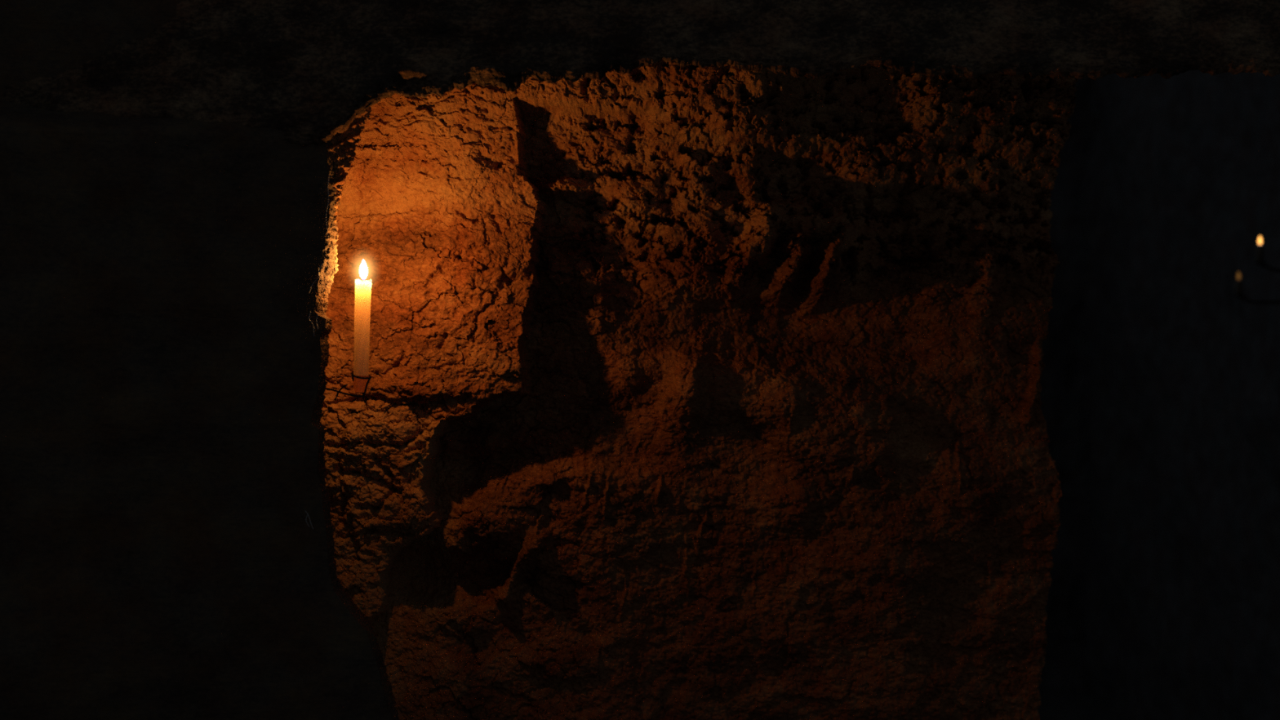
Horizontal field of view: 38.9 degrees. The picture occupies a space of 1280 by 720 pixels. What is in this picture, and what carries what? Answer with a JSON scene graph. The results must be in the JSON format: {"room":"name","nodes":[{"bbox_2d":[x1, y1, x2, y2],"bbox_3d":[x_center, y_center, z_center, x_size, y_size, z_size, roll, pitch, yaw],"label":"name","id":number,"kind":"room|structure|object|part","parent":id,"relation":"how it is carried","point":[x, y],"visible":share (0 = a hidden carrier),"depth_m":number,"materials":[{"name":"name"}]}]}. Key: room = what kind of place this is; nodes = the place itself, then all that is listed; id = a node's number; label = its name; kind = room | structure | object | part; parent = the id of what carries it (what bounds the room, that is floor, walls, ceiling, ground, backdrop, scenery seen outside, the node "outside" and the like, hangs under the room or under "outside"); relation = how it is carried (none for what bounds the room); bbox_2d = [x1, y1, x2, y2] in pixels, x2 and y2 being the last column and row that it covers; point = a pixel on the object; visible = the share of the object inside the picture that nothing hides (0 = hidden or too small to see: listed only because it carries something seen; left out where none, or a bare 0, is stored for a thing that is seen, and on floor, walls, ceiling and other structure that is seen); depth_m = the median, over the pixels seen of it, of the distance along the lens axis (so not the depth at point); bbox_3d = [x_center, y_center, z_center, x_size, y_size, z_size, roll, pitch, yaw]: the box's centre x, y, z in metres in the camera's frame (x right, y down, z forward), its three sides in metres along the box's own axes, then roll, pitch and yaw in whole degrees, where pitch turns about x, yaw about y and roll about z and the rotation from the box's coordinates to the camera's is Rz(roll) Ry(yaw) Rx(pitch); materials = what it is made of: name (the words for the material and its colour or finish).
{"room":"underground cave","nodes":[
{"label":"underground cave","id":0,"kind":"room"},
{"bbox_2d":[0,0,399,719],"bbox_3d":[-0.911,0.486,2.553,1.100,2.032,0.580,0,0,-18],"label":"wall","id":1,"kind":"structure","parent":0,"point":[162,364],"depth_m":2.39,"materials":[{"name":"brown stone"}]},
{"bbox_2d":[325,174,329,236],"bbox_3d":[-0.419,-0.206,2.430,0.006,0.084,0.004,0,0,42],"label":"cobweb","id":2,"kind":"object","parent":1,"relation":"attached to","point":[329,175],"visible":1,"depth_m":2.43,"materials":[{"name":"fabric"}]},
{"bbox_2d":[324,371,371,400],"bbox_3d":[-0.408,0.036,2.501,0.078,0.040,0.030,0,0,0],"label":"bracket","id":3,"kind":"object","parent":1,"relation":"attached to","point":[360,382],"visible":0.95,"depth_m":2.49,"materials":[{"name":"metal"}]},
{"bbox_3d":[-0.409,0.037,2.500,0.081,0.028,0.010,0,0,17],"label":"arm","id":4,"kind":"part","parent":3,"relation":"part of","materials":[{"name":"metal"}]},
{"bbox_2d":[352,375,368,392],"bbox_3d":[-0.386,0.034,2.500,0.023,0.024,0.023,0,0,0],"label":"socket","id":5,"kind":"object","parent":3,"relation":"attached to","point":[360,382],"depth_m":2.49,"materials":[{"name":"brown metal"}]},
{"bbox_2d":[353,259,371,375],"bbox_3d":[-0.383,-0.060,2.500,0.060,0.208,0.060,1,0,0],"label":"candle","id":6,"kind":"object","parent":3,"relation":"on","point":[362,288],"visible":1,"depth_m":2.49,"materials":[{"name":"beige wax"}]},
{"bbox_2d":[328,106,371,223],"bbox_3d":[-0.377,-0.277,2.462,0.101,0.210,0.042,0,0,0],"label":"rock edge","id":7,"kind":"structure","parent":1,"relation":"attached to","point":[344,144],"depth_m":2.46,"materials":[{"name":"brown stone"}]},
{"bbox_2d":[0,0,1279,147],"bbox_3d":[0.025,-0.466,2.582,1.989,0.368,0.376,0,0,0],"label":"ceiling","id":8,"kind":"structure","parent":0,"point":[298,68],"depth_m":2.45,"materials":[{"name":"brown stone"}]},
{"bbox_2d":[320,59,1078,719],"bbox_3d":[0.082,0.510,3.752,1.298,2.023,2.535,0,0,0],"label":"wall","id":9,"kind":"structure","parent":0,"point":[693,393],"depth_m":2.86,"materials":[{"name":"brown stone"}]},
{"bbox_2d":[1038,76,1097,691],"bbox_3d":[1.800,0.050,8.206,3.271,3.100,0.118,0,0,0],"label":"wall","id":10,"kind":"structure","parent":0,"point":[1064,393],"depth_m":8.21,"materials":[{"name":"brown stone"}]},
{"bbox_2d":[1038,688,1127,719],"bbox_3d":[0.900,1.499,4.350,5.000,0.053,8.100,0,0,0],"label":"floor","id":11,"kind":"structure","parent":0,"point":[1055,704],"depth_m":7.82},
{"bbox_2d":[1081,70,1279,719],"bbox_3d":[2.021,0.050,5.946,0.150,3.100,6.181,0,0,-1],"label":"wall","id":12,"kind":"structure","parent":0,"point":[1180,609],"depth_m":6.77,"materials":[{"name":"grey stone"}]},
{"bbox_2d":[1232,294,1279,303],"bbox_3d":[1.897,-0.178,5.323,0.330,0.026,0.036,0,0,-9],"label":"bracket","id":13,"kind":"object","parent":12,"relation":"attached to","point":[1240,296],"visible":1,"depth_m":5.32,"materials":[{"name":"metal"}]},
{"bbox_2d":[1235,271,1242,294],"bbox_3d":[1.752,-0.225,5.300,0.022,0.070,0.022,0,0,0],"label":"candle","id":14,"kind":"object","parent":13,"relation":"on","point":[1238,285],"visible":1,"depth_m":5.29,"materials":[{"name":"wax"}]},
{"bbox_3d":[1.752,-0.188,5.300,0.036,0.004,0.036,0,0,0],"label":"seat plate","id":15,"kind":"part","parent":13,"relation":"part of","materials":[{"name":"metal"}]},
{"bbox_2d":[1253,262,1279,271],"bbox_3d":[1.877,-0.257,5.026,0.370,0.026,0.036,0,0,-9],"label":"bracket","id":16,"kind":"object","parent":12,"relation":"attached to","point":[1264,264],"visible":1,"depth_m":5.00,"materials":[{"name":"metal"}]},
{"bbox_2d":[1255,235,1264,262],"bbox_3d":[1.711,-0.306,5.000,0.022,0.075,0.022,0,0,0],"label":"candle","id":17,"kind":"object","parent":16,"relation":"on","point":[1260,251],"visible":1,"depth_m":4.99,"materials":[{"name":"wax"}]},
{"bbox_3d":[1.711,-0.267,5.000,0.036,0.004,0.036,0,0,0],"label":"seat plate","id":18,"kind":"part","parent":16,"relation":"part of","materials":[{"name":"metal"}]},
{"bbox_3d":[1.884,-0.257,5.031,0.354,0.026,0.022,0,0,-8],"label":"arm","id":19,"kind":"part","parent":16,"relation":"part of","materials":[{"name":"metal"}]}
]}

